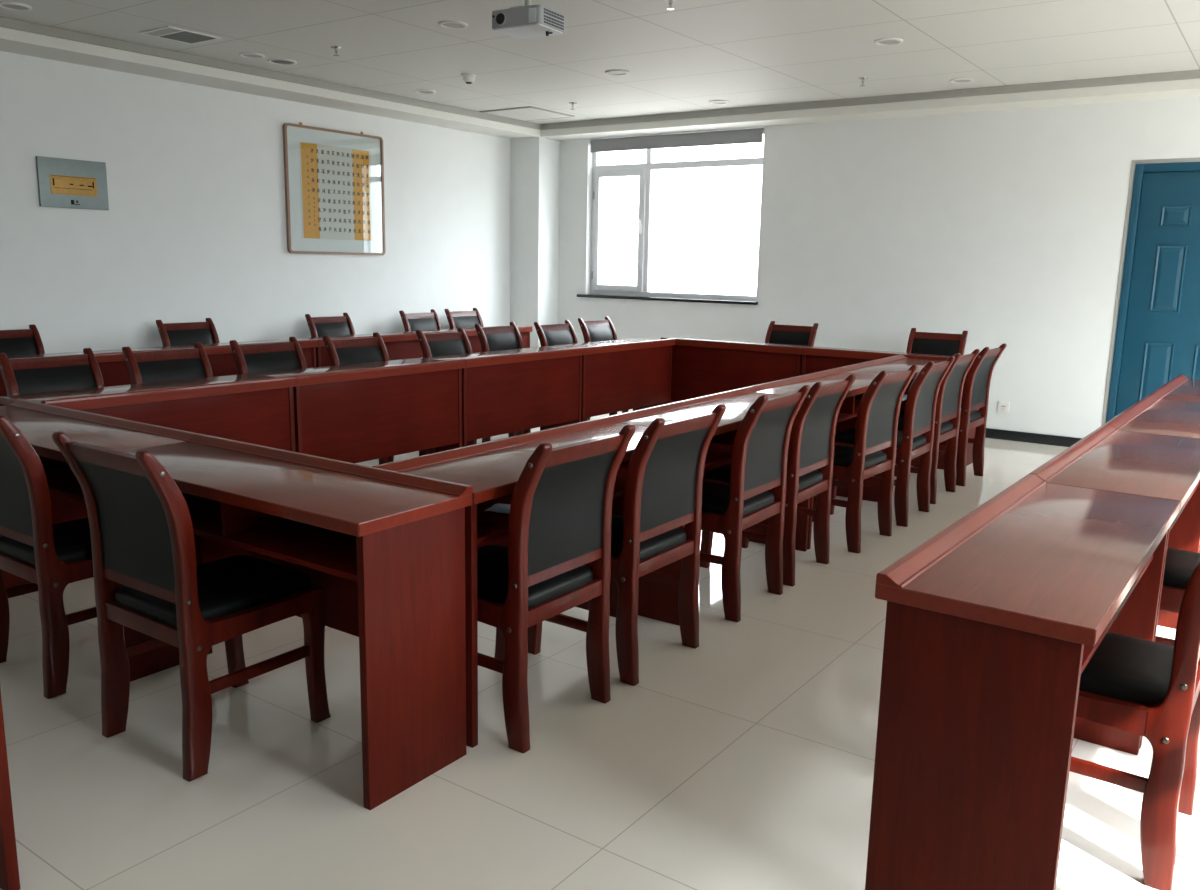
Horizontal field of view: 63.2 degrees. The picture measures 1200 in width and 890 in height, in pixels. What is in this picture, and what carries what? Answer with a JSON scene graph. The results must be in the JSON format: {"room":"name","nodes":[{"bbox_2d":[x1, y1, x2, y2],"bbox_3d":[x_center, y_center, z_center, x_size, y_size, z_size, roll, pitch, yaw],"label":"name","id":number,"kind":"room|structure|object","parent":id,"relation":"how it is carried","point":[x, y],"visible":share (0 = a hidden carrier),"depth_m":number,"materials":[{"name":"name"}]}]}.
{"room":"conference room","nodes":[
{"label":"conference room","id":0,"kind":"room"},
{"bbox_2d":[0,51,510,353],"bbox_3d":[-4.024,-1.250,6.274,0.240,2.720,11.425,9,13,35],"label":"wall","id":1,"kind":"structure","parent":0,"point":[193,228],"depth_m":7.41,"materials":[{"name":"white paint"}]},
{"bbox_2d":[36,156,108,209],"bbox_3d":[-3.558,-1.764,6.596,0.025,0.322,0.456,9,13,35],"label":"wall plaque","id":2,"kind":"object","parent":1,"relation":"attached to","point":[62,183],"visible":1,"depth_m":6.58,"materials":[{"name":"grey metal"}]},
{"bbox_2d":[283,122,384,254],"bbox_3d":[-2.256,-2.173,8.371,0.029,1.056,1.045,9,13,35],"label":"calligraphy","id":3,"kind":"object","parent":1,"relation":"attached to","point":[334,179],"visible":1,"depth_m":8.34,"materials":[{"name":"paper"}]},
{"bbox_2d":[510,137,559,347],"bbox_3d":[-0.695,-1.888,10.361,0.383,2.600,0.345,9,13,35],"label":"column","id":4,"kind":"structure","parent":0,"point":[534,161],"depth_m":10.17,"materials":[{"name":"white paint"}]},
{"bbox_2d":[0,409,1199,889],"bbox_3d":[-0.465,0.699,4.037,9.050,0.150,11.425,9,13,35],"label":"floor","id":5,"kind":"structure","parent":0,"point":[744,758],"depth_m":2.64,"materials":[{"name":"beige tile"}]},
{"bbox_2d":[0,689,19,889],"bbox_3d":[-1.747,0.649,1.664,0.398,0.770,1.229,9,13,35],"label":"conference table","id":6,"kind":"object","parent":5,"relation":"on","point":[9,871],"visible":1,"depth_m":2.08,"materials":[{"name":"brown wood"}]},
{"bbox_2d":[0,324,44,355],"bbox_3d":[-3.616,-0.287,6.136,0.537,0.894,0.444,9,13,35],"label":"chair","id":7,"kind":"object","parent":5,"relation":"on","point":[19,341],"visible":0.19,"depth_m":6.25,"materials":[{"name":"brown wood"}]},
{"bbox_2d":[0,415,96,698],"bbox_3d":[-1.759,0.294,3.223,0.444,0.894,0.537,9,13,35],"label":"chair","id":8,"kind":"object","parent":5,"relation":"on","point":[36,550],"visible":0.68,"depth_m":3.02,"materials":[{"name":"brown wood"}]},
{"bbox_2d":[0,348,103,395],"bbox_3d":[-2.469,0.016,4.636,0.537,0.894,0.444,9,13,35],"label":"chair","id":9,"kind":"object","parent":5,"relation":"on","point":[21,376],"visible":0.2,"depth_m":4.66,"materials":[{"name":"black leather"}]},
{"bbox_2d":[0,349,155,405],"bbox_3d":[-3.294,-0.160,5.825,0.398,0.770,1.229,9,13,35],"label":"conference table","id":10,"kind":"object","parent":5,"relation":"on","point":[112,364],"visible":0.06,"depth_m":5.92,"materials":[{"name":"brown wood"}]},
{"bbox_2d":[0,399,198,587],"bbox_3d":[-1.974,0.293,3.546,1.229,0.770,0.398,8,13,34],"label":"conference table","id":11,"kind":"object","parent":5,"relation":"on","point":[37,422],"visible":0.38,"depth_m":3.45,"materials":[{"name":"brown wood"}]},
{"bbox_2d":[44,466,84,501],"bbox_3d":[-1.970,0.091,3.509,1.162,0.016,0.308,8,13,34],"label":"shelf","id":12,"kind":"object","parent":11,"relation":"attached to","point":[61,480],"depth_m":3.29,"materials":[{"name":"brown wood"}]},
{"bbox_2d":[0,374,296,451],"bbox_3d":[-2.055,0.090,4.619,0.398,0.770,1.229,9,13,35],"label":"conference table","id":13,"kind":"object","parent":5,"relation":"on","point":[248,408],"visible":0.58,"depth_m":4.59,"materials":[{"name":"brown wood"}]},
{"bbox_2d":[122,342,212,383],"bbox_3d":[-2.098,-0.057,5.065,0.537,0.894,0.444,9,13,35],"label":"chair","id":14,"kind":"object","parent":5,"relation":"on","point":[189,363],"visible":0.17,"depth_m":5.09,"materials":[{"name":"black leather"}]},
{"bbox_2d":[156,318,219,345],"bbox_3d":[-2.878,-0.464,7.157,0.537,0.894,0.444,9,13,35],"label":"chair","id":15,"kind":"object","parent":5,"relation":"on","point":[189,333],"visible":0.16,"depth_m":7.18,"materials":[{"name":"brown wood"}]},
{"bbox_2d":[52,431,330,781],"bbox_3d":[-1.132,0.393,2.763,0.444,0.894,0.537,8,13,34],"label":"chair","id":16,"kind":"object","parent":5,"relation":"on","point":[142,533],"visible":1,"depth_m":2.63,"materials":[{"name":"brown wood"}]},
{"bbox_2d":[131,339,318,376],"bbox_3d":[-2.580,-0.330,6.812,0.398,0.770,1.229,9,13,35],"label":"conference table","id":17,"kind":"object","parent":5,"relation":"on","point":[220,356],"visible":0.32,"depth_m":6.58,"materials":[{"name":"brown wood"}]},
{"bbox_2d":[229,337,306,374],"bbox_3d":[-1.743,-0.145,5.572,0.537,0.894,0.444,9,13,35],"label":"chair","id":18,"kind":"object","parent":5,"relation":"on","point":[280,356],"visible":0.26,"depth_m":5.59,"materials":[{"name":"black leather"}]},
{"bbox_2d":[118,434,472,809],"bbox_3d":[-0.964,0.441,2.859,1.229,0.770,0.398,8,13,34],"label":"conference table","id":19,"kind":"object","parent":5,"relation":"on","point":[386,548],"visible":0.84,"depth_m":2.58,"materials":[{"name":"brown wood"}]},
{"bbox_2d":[181,492,356,581],"bbox_3d":[-0.960,0.239,2.822,1.162,0.016,0.308,8,13,34],"label":"shelf","id":20,"kind":"object","parent":19,"relation":"attached to","point":[332,552],"depth_m":2.69,"materials":[{"name":"brown wood"}]},
{"bbox_2d":[305,313,354,336],"bbox_3d":[-2.117,-0.646,8.209,0.537,0.894,0.444,9,13,35],"label":"chair","id":21,"kind":"object","parent":5,"relation":"on","point":[334,325],"visible":0.21,"depth_m":8.23,"materials":[{"name":"black leather"}]},
{"bbox_2d":[251,358,464,462],"bbox_3d":[-1.342,-0.080,5.606,0.398,0.770,1.229,9,13,35],"label":"conference table","id":22,"kind":"object","parent":5,"relation":"on","point":[361,412],"visible":0.7,"depth_m":5.45,"materials":[{"name":"brown wood"}]},
{"bbox_2d":[296,332,438,366],"bbox_3d":[-1.867,-0.501,7.800,0.398,0.770,1.229,9,13,35],"label":"conference table","id":23,"kind":"object","parent":5,"relation":"on","point":[399,345],"visible":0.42,"depth_m":7.78,"materials":[{"name":"brown wood"}]},
{"bbox_2d":[322,332,435,464],"bbox_3d":[-1.351,-0.223,6.030,0.537,0.894,0.444,9,13,35],"label":"chair","id":24,"kind":"object","parent":5,"relation":"on","point":[370,349],"visible":0.2,"depth_m":6.05,"materials":[{"name":"black leather"}]},
{"bbox_2d":[399,309,441,331],"bbox_3d":[-1.508,-0.791,9.051,0.537,0.894,0.444,9,13,35],"label":"chair","id":25,"kind":"object","parent":5,"relation":"on","point":[411,321],"visible":0.2,"depth_m":9.07,"materials":[{"name":"brown wood"}]},
{"bbox_2d":[445,308,483,328],"bbox_3d":[-1.167,-0.873,9.522,0.537,0.894,0.444,9,13,35],"label":"chair","id":26,"kind":"object","parent":5,"relation":"on","point":[464,319],"visible":0.21,"depth_m":9.54,"materials":[{"name":"black leather"}]},
{"bbox_2d":[416,327,515,445],"bbox_3d":[-0.902,-0.331,6.652,0.537,0.894,0.444,9,13,35],"label":"chair","id":27,"kind":"object","parent":5,"relation":"on","point":[446,343],"visible":0.3,"depth_m":6.67,"materials":[{"name":"black leather"}]},
{"bbox_2d":[407,326,532,352],"bbox_3d":[-1.153,-0.672,8.787,0.398,0.770,1.229,9,13,35],"label":"conference table","id":28,"kind":"object","parent":5,"relation":"on","point":[471,333],"visible":0.22,"depth_m":8.57,"materials":[{"name":"brown wood"}]},
{"bbox_2d":[475,322,530,442],"bbox_3d":[-0.602,-0.462,7.388,0.537,0.894,0.444,9,13,35],"label":"chair","id":29,"kind":"object","parent":5,"relation":"on","point":[498,338],"visible":0.22,"depth_m":7.40,"materials":[{"name":"black leather"}]},
{"bbox_2d":[424,347,584,446],"bbox_3d":[-0.628,-0.251,6.593,0.398,0.770,1.229,9,13,35],"label":"conference table","id":30,"kind":"object","parent":5,"relation":"on","point":[513,390],"visible":0.75,"depth_m":6.42,"materials":[{"name":"brown wood"}]},
{"bbox_2d":[372,416,684,747],"bbox_3d":[-0.162,0.376,3.292,0.398,0.770,1.229,8,13,33],"label":"conference table","id":31,"kind":"object","parent":5,"relation":"on","point":[493,469],"visible":0.36,"depth_m":3.00,"materials":[{"name":"brown wood"}]},
{"bbox_2d":[485,503,510,513],"bbox_3d":[-0.280,0.198,3.041,0.130,0.006,0.100,5,11,18],"label":"paper scrap","id":32,"kind":"object","parent":31,"relation":"on","point":[499,508],"visible":0.53,"depth_m":3.03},
{"bbox_2d":[477,464,627,544],"bbox_3d":[-0.158,0.174,3.254,0.308,0.016,1.162,8,13,33],"label":"shelf","id":33,"kind":"object","parent":31,"relation":"attached to","point":[491,525],"depth_m":2.97,"materials":[{"name":"brown wood"}]},
{"bbox_2d":[477,424,635,752],"bbox_3d":[-0.245,0.375,2.949,0.537,0.894,0.444,9,13,35],"label":"chair","id":34,"kind":"object","parent":5,"relation":"on","point":[560,514],"visible":0.87,"depth_m":2.79,"materials":[{"name":"brown wood"}]},
{"bbox_2d":[534,320,616,420],"bbox_3d":[-0.186,-0.527,7.776,0.537,0.894,0.444,9,13,35],"label":"chair","id":35,"kind":"object","parent":5,"relation":"on","point":[553,334],"visible":0.18,"depth_m":7.80,"materials":[{"name":"black leather"}]},
{"bbox_2d":[578,316,627,419],"bbox_3d":[0.145,-0.641,8.420,0.537,0.894,0.444,9,13,35],"label":"chair","id":36,"kind":"object","parent":5,"relation":"on","point":[595,330],"visible":0.23,"depth_m":8.43,"materials":[{"name":"brown wood"}]},
{"bbox_2d":[544,338,675,421],"bbox_3d":[0.086,-0.422,7.580,0.398,0.770,1.229,9,13,35],"label":"conference table","id":37,"kind":"object","parent":5,"relation":"on","point":[632,373],"visible":0.7,"depth_m":7.42,"materials":[{"name":"brown wood"}]},
{"bbox_2d":[528,404,725,685],"bbox_3d":[0.082,0.297,3.401,0.537,0.894,0.444,9,13,35],"label":"chair","id":38,"kind":"object","parent":5,"relation":"on","point":[664,480],"visible":0.8,"depth_m":3.24,"materials":[{"name":"brown wood"}]},
{"bbox_2d":[609,387,809,551],"bbox_3d":[0.530,0.202,4.294,0.398,0.770,1.229,8,13,33],"label":"conference table","id":39,"kind":"object","parent":5,"relation":"on","point":[738,402],"visible":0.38,"depth_m":4.21,"materials":[{"name":"brown wood"}]},
{"bbox_2d":[704,442,732,467],"bbox_3d":[0.533,0.000,4.256,0.308,0.016,1.162,8,13,33],"label":"shelf","id":40,"kind":"object","parent":39,"relation":"attached to","point":[717,452],"depth_m":4.03,"materials":[{"name":"brown wood"}]},
{"bbox_2d":[660,337,816,402],"bbox_3d":[1.102,-0.454,7.860,1.229,0.770,0.398,9,13,35],"label":"conference table","id":41,"kind":"object","parent":5,"relation":"on","point":[700,367],"visible":0.51,"depth_m":7.70,"materials":[{"name":"brown wood"}]},
{"bbox_2d":[700,385,809,621],"bbox_3d":[0.497,0.195,3.987,0.537,0.894,0.444,8,13,33],"label":"chair","id":42,"kind":"object","parent":5,"relation":"on","point":[761,442],"visible":0.79,"depth_m":3.82,"materials":[{"name":"brown wood"}]},
{"bbox_2d":[700,374,855,586],"bbox_3d":[0.797,0.120,4.424,0.537,0.894,0.444,8,13,33],"label":"chair","id":43,"kind":"object","parent":5,"relation":"on","point":[812,436],"visible":0.63,"depth_m":4.30,"materials":[{"name":"brown wood"}]},
{"bbox_2d":[765,321,817,345],"bbox_3d":[1.504,-0.578,8.224,0.444,0.894,0.537,9,13,35],"label":"chair","id":44,"kind":"object","parent":5,"relation":"on","point":[776,333],"visible":0.28,"depth_m":8.30,"materials":[{"name":"black leather"}]},
{"bbox_2d":[749,368,880,549],"bbox_3d":[1.221,0.028,5.296,0.398,0.770,1.229,8,13,33],"label":"conference table","id":45,"kind":"object","parent":5,"relation":"on","point":[847,416],"visible":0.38,"depth_m":5.27,"materials":[{"name":"brown wood"}]},
{"bbox_2d":[837,399,860,422],"bbox_3d":[1.225,-0.174,5.259,0.308,0.016,1.162,8,13,33],"label":"shelf","id":46,"kind":"object","parent":45,"relation":"attached to","point":[844,414],"depth_m":5.18,"materials":[{"name":"brown wood"}]},
{"bbox_2d":[812,364,917,553],"bbox_3d":[1.233,0.033,4.931,0.537,0.894,0.444,9,13,37],"label":"chair","id":47,"kind":"object","parent":5,"relation":"on","point":[876,427],"visible":0.83,"depth_m":4.76,"materials":[{"name":"brown wood"}]},
{"bbox_2d":[800,347,977,465],"bbox_3d":[2.103,-0.304,7.161,1.229,0.770,0.398,9,13,35],"label":"conference table","id":48,"kind":"object","parent":5,"relation":"on","point":[818,359],"visible":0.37,"depth_m":7.14,"materials":[{"name":"brown wood"}]},
{"bbox_2d":[830,356,954,526],"bbox_3d":[1.606,-0.053,5.429,0.537,0.894,0.444,8,13,33],"label":"chair","id":49,"kind":"object","parent":5,"relation":"on","point":[920,406],"visible":0.78,"depth_m":5.28,"materials":[{"name":"brown wood"}]},
{"bbox_2d":[839,354,946,469],"bbox_3d":[1.913,-0.146,6.299,0.398,0.770,1.229,8,13,33],"label":"conference table","id":50,"kind":"object","parent":5,"relation":"on","point":[896,363],"visible":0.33,"depth_m":6.27,"materials":[{"name":"brown wood"}]},
{"bbox_2d":[906,328,967,355],"bbox_3d":[2.541,-0.441,7.601,0.444,0.894,0.537,8,12,32],"label":"chair","id":51,"kind":"object","parent":5,"relation":"on","point":[948,344],"visible":0.28,"depth_m":7.69,"materials":[{"name":"black leather"}]},
{"bbox_2d":[895,349,979,503],"bbox_3d":[1.941,-0.143,5.949,0.537,0.894,0.444,9,13,35],"label":"chair","id":52,"kind":"object","parent":5,"relation":"on","point":[948,405],"visible":0.52,"depth_m":5.84,"materials":[{"name":"brown wood"}]},
{"bbox_2d":[894,343,1006,485],"bbox_3d":[2.303,-0.228,6.438,0.537,0.894,0.444,9,13,36],"label":"chair","id":53,"kind":"object","parent":5,"relation":"on","point":[978,377],"visible":0.66,"depth_m":6.27,"materials":[{"name":"brown wood"}]},
{"bbox_2d":[865,474,1180,889],"bbox_3d":[1.063,0.572,2.374,0.398,0.770,1.229,9,13,35],"label":"conference table","id":54,"kind":"object","parent":5,"relation":"on","point":[994,622],"visible":1,"depth_m":1.92,"materials":[{"name":"brown wood"}]},
{"bbox_2d":[1081,554,1152,672],"bbox_3d":[1.067,0.370,2.337,0.308,0.016,1.162,9,13,35],"label":"shelf","id":55,"kind":"object","parent":54,"relation":"attached to","point":[1088,652],"depth_m":2.14,"materials":[{"name":"brown wood"}]},
{"bbox_2d":[1029,424,1199,748],"bbox_3d":[1.796,0.402,3.355,0.398,0.770,1.229,9,13,35],"label":"conference table","id":56,"kind":"object","parent":5,"relation":"on","point":[1111,459],"visible":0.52,"depth_m":3.23,"materials":[{"name":"brown wood"}]},
{"bbox_2d":[1169,480,1199,531],"bbox_3d":[1.799,0.201,3.318,0.308,0.016,1.162,9,13,35],"label":"shelf","id":57,"kind":"object","parent":56,"relation":"attached to","point":[1197,486],"depth_m":3.32,"materials":[{"name":"brown wood"}]},
{"bbox_2d":[1070,556,1199,889],"bbox_3d":[1.252,0.510,2.384,0.537,0.894,0.444,9,13,36],"label":"chair","id":58,"kind":"object","parent":5,"relation":"on","point":[1148,689],"visible":0.66,"depth_m":2.19,"materials":[{"name":"brown wood"}]},
{"bbox_2d":[1105,394,1199,552],"bbox_3d":[2.528,0.233,4.337,0.398,0.770,1.229,9,13,35],"label":"conference table","id":59,"kind":"object","parent":5,"relation":"on","point":[1152,414],"visible":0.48,"depth_m":4.17,"materials":[{"name":"brown wood"}]},
{"bbox_2d":[1151,375,1199,401],"bbox_3d":[3.260,0.064,5.318,0.398,0.770,1.229,9,13,35],"label":"conference table","id":60,"kind":"object","parent":5,"relation":"on","point":[1180,388],"visible":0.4,"depth_m":5.17,"materials":[{"name":"brown wood"}]},
{"bbox_2d":[1155,548,1199,645],"bbox_3d":[1.852,0.372,3.185,0.537,0.894,0.444,9,13,36],"label":"chair","id":61,"kind":"object","parent":5,"relation":"on","point":[1179,564],"visible":0.02,"depth_m":3.04,"materials":[{"name":"brown wood"}]},
{"bbox_2d":[0,0,1199,123],"bbox_3d":[-0.410,-2.122,3.509,9.050,0.150,11.425,9,13,35],"label":"ceiling","id":62,"kind":"structure","parent":0,"point":[743,53],"depth_m":6.12,"materials":[{"name":"white paint"}]},
{"bbox_2d":[0,2,31,10],"bbox_3d":[-3.296,-2.469,5.496,0.170,0.010,0.170,9,13,35],"label":"recessed light","id":63,"kind":"object","parent":62,"relation":"in","point":[6,5],"visible":1,"depth_m":5.49,"materials":[{"name":"white plastic"}]},
{"bbox_2d":[2,4,27,8],"bbox_3d":[-3.296,-2.471,5.496,0.134,0.004,0.134,9,13,35],"label":"diffuser","id":64,"kind":"object","parent":63,"relation":"attached to","point":[6,6],"depth_m":5.49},
{"bbox_2d":[139,26,220,44],"bbox_3d":[-2.643,-2.579,6.145,0.330,0.008,0.360,9,13,35],"label":"ceiling vent","id":65,"kind":"object","parent":62,"relation":"in","point":[167,32],"visible":1,"depth_m":6.13,"materials":[{"name":"grey metal"}]},
{"bbox_2d":[239,52,264,58],"bbox_3d":[-2.392,-2.679,6.713,0.170,0.010,0.170,9,13,35],"label":"recessed light","id":66,"kind":"object","parent":62,"relation":"in","point":[243,54],"visible":1,"depth_m":6.71,"materials":[{"name":"white plastic"}]},
{"bbox_2d":[243,54,261,56],"bbox_3d":[-2.392,-2.680,6.712,0.134,0.004,0.134,9,13,35],"label":"diffuser","id":67,"kind":"object","parent":66,"relation":"attached to","point":[244,55],"depth_m":6.71,"materials":[{"name":"white plastic"}]},
{"bbox_2d":[0,16,560,140],"bbox_3d":[-3.729,-2.487,5.847,0.422,0.120,10.945,9,13,35],"label":"soffit","id":68,"kind":"structure","parent":62,"relation":"attached to","point":[16,36],"depth_m":7.11,"materials":[{"name":"white paint"}]},
{"bbox_2d":[267,58,296,64],"bbox_3d":[-2.250,-2.713,6.909,0.200,0.010,0.200,9,13,35],"label":"recessed light","id":69,"kind":"object","parent":62,"relation":"attached to","point":[280,61],"visible":1,"depth_m":6.90,"materials":[{"name":"grey"}]},
{"bbox_2d":[271,60,293,63],"bbox_3d":[-2.249,-2.714,6.909,0.164,0.004,0.164,9,13,35],"label":"diffuser","id":70,"kind":"object","parent":69,"relation":"attached to","point":[272,61],"depth_m":6.91,"materials":[{"name":"grey"}]},
{"bbox_2d":[330,46,341,55],"bbox_3d":[-1.735,-2.587,6.415,0.072,0.056,0.071,9,13,35],"label":"sprinkler","id":71,"kind":"object","parent":62,"relation":"attached to","point":[336,48],"visible":1,"depth_m":6.41,"materials":[{"name":"silver metal"}]},
{"bbox_2d":[415,89,435,93],"bbox_3d":[-1.434,-2.905,8.024,0.170,0.010,0.170,9,13,35],"label":"recessed light","id":72,"kind":"object","parent":62,"relation":"in","point":[422,91],"visible":1,"depth_m":8.01,"materials":[{"name":"white plastic"}]},
{"bbox_2d":[439,20,467,28],"bbox_3d":[-0.860,-2.464,5.723,0.170,0.010,0.170,9,13,35],"label":"recessed light","id":73,"kind":"object","parent":62,"relation":"in","point":[450,24],"visible":1,"depth_m":5.71,"materials":[{"name":"white plastic"}]},
{"bbox_2d":[442,23,463,26],"bbox_3d":[-0.860,-2.465,5.723,0.134,0.004,0.134,9,13,35],"label":"diffuser","id":74,"kind":"object","parent":73,"relation":"attached to","point":[443,24],"depth_m":5.73,"materials":[{"name":"white plastic"}]},
{"bbox_2d":[461,73,475,83],"bbox_3d":[-0.980,-2.732,7.290,0.110,0.064,0.110,9,13,35],"label":"smoke detector","id":75,"kind":"object","parent":62,"relation":"attached to","point":[468,78],"visible":1,"depth_m":7.26,"materials":[{"name":"white plastic"}]},
{"bbox_2d":[479,106,574,120],"bbox_3d":[-0.678,-3.097,9.133,0.620,0.012,0.650,9,13,35],"label":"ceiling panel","id":76,"kind":"object","parent":62,"relation":"in","point":[529,113],"visible":1,"depth_m":9.10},
{"bbox_2d":[492,0,564,38],"bbox_3d":[-0.362,-2.185,4.913,0.302,0.240,0.248,7,12,30],"label":"projector","id":77,"kind":"object","parent":62,"relation":"hanging from","point":[529,20],"visible":1,"depth_m":4.85,"materials":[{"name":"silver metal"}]},
{"bbox_2d":[544,8,563,29],"bbox_3d":[-0.229,-2.118,4.857,0.003,0.066,0.179,7,12,30],"label":"grille","id":78,"kind":"object","parent":77,"relation":"attached to","point":[544,8],"depth_m":4.86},
{"bbox_2d":[605,70,628,74],"bbox_3d":[0.123,-2.695,7.065,0.170,0.010,0.170,9,13,35],"label":"recessed light","id":79,"kind":"object","parent":62,"relation":"in","point":[609,72],"visible":1,"depth_m":7.06,"materials":[{"name":"white plastic"}]},
{"bbox_2d":[608,72,624,73],"bbox_3d":[0.123,-2.697,7.065,0.134,0.004,0.134,9,13,35],"label":"diffuser","id":80,"kind":"object","parent":79,"relation":"attached to","point":[608,72],"depth_m":7.08,"materials":[{"name":"white plastic"}]},
{"bbox_2d":[667,0,673,9],"bbox_3d":[0.367,-2.294,5.071,0.072,0.056,0.071,9,13,35],"label":"sprinkler","id":81,"kind":"object","parent":62,"relation":"attached to","point":[670,1],"visible":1,"depth_m":5.07,"materials":[{"name":"silver metal"}]},
{"bbox_2d":[709,100,728,103],"bbox_3d":[1.005,-2.901,8.255,0.170,0.010,0.170,9,13,35],"label":"recessed light","id":82,"kind":"object","parent":62,"relation":"in","point":[711,101],"visible":1,"depth_m":8.23,"materials":[{"name":"white plastic"}]},
{"bbox_2d":[858,77,867,85],"bbox_3d":[1.916,-2.646,7.117,0.072,0.056,0.071,9,13,35],"label":"sprinkler","id":83,"kind":"object","parent":62,"relation":"attached to","point":[860,78],"visible":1,"depth_m":7.10,"materials":[{"name":"silver metal"}]},
{"bbox_2d":[541,69,1199,140],"bbox_3d":[2.657,-2.723,7.778,7.770,0.120,0.367,9,13,35],"label":"soffit","id":84,"kind":"structure","parent":62,"relation":"attached to","point":[1177,84],"depth_m":7.80,"materials":[{"name":"white paint"}]},
{"bbox_2d":[874,38,902,44],"bbox_3d":[1.755,-2.452,5.933,0.170,0.010,0.170,9,13,35],"label":"recessed light","id":85,"kind":"object","parent":62,"relation":"in","point":[883,41],"visible":1,"depth_m":5.92,"materials":[{"name":"white plastic"}]},
{"bbox_2d":[878,40,899,43],"bbox_3d":[1.755,-2.453,5.933,0.134,0.004,0.134,9,13,35],"label":"diffuser","id":86,"kind":"object","parent":85,"relation":"attached to","point":[879,41],"depth_m":5.94,"materials":[{"name":"white plastic"}]},
{"bbox_2d":[950,78,973,82],"bbox_3d":[2.637,-2.655,7.111,0.170,0.010,0.170,9,13,35],"label":"recessed light","id":87,"kind":"object","parent":62,"relation":"in","point":[956,80],"visible":1,"depth_m":7.10,"materials":[{"name":"white plastic"}]},
{"bbox_2d":[953,80,970,81],"bbox_3d":[2.637,-2.656,7.111,0.134,0.004,0.134,9,13,35],"label":"diffuser","id":88,"kind":"object","parent":87,"relation":"attached to","point":[953,80],"depth_m":7.12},
{"bbox_2d":[558,96,1199,437],"bbox_3d":[2.906,-1.473,8.193,8.810,2.720,0.240,9,13,35],"label":"wall","id":89,"kind":"structure","parent":0,"point":[999,227],"depth_m":8.01,"materials":[{"name":"white paint"}]},
{"bbox_2d":[577,134,763,304],"bbox_3d":[0.671,-2.228,9.594,2.085,1.598,0.185,9,13,35],"label":"window","id":90,"kind":"structure","parent":89,"relation":"in","point":[645,171],"depth_m":9.82,"materials":[{"name":"white plastic"}]},
{"bbox_2d":[590,128,763,152],"bbox_3d":[0.700,-2.933,9.418,1.936,0.129,0.062,9,13,35],"label":"roller blind","id":91,"kind":"object","parent":90,"relation":"attached to","point":[755,135],"visible":1,"depth_m":9.35,"materials":[{"name":"grey fabric"}]},
{"bbox_2d":[997,401,1009,412],"bbox_3d":[3.291,-0.310,7.959,0.086,0.086,0.009,9,13,35],"label":"wall outlet","id":92,"kind":"object","parent":89,"relation":"attached to","point":[1002,406],"visible":1,"depth_m":7.96,"materials":[{"name":"white plastic"}]},
{"bbox_2d":[985,428,1081,446],"bbox_3d":[1.710,-0.323,9.100,5.347,0.080,0.012,9,13,35],"label":"baseboard","id":93,"kind":"structure","parent":89,"relation":"attached to","point":[1037,438],"depth_m":7.86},
{"bbox_2d":[1101,157,1199,425],"bbox_3d":[4.312,-0.973,7.137,0.980,2.180,0.140,9,13,35],"label":"door","id":94,"kind":"structure","parent":89,"relation":"in","point":[1155,337],"depth_m":7.21,"materials":[{"name":"teal paint"}]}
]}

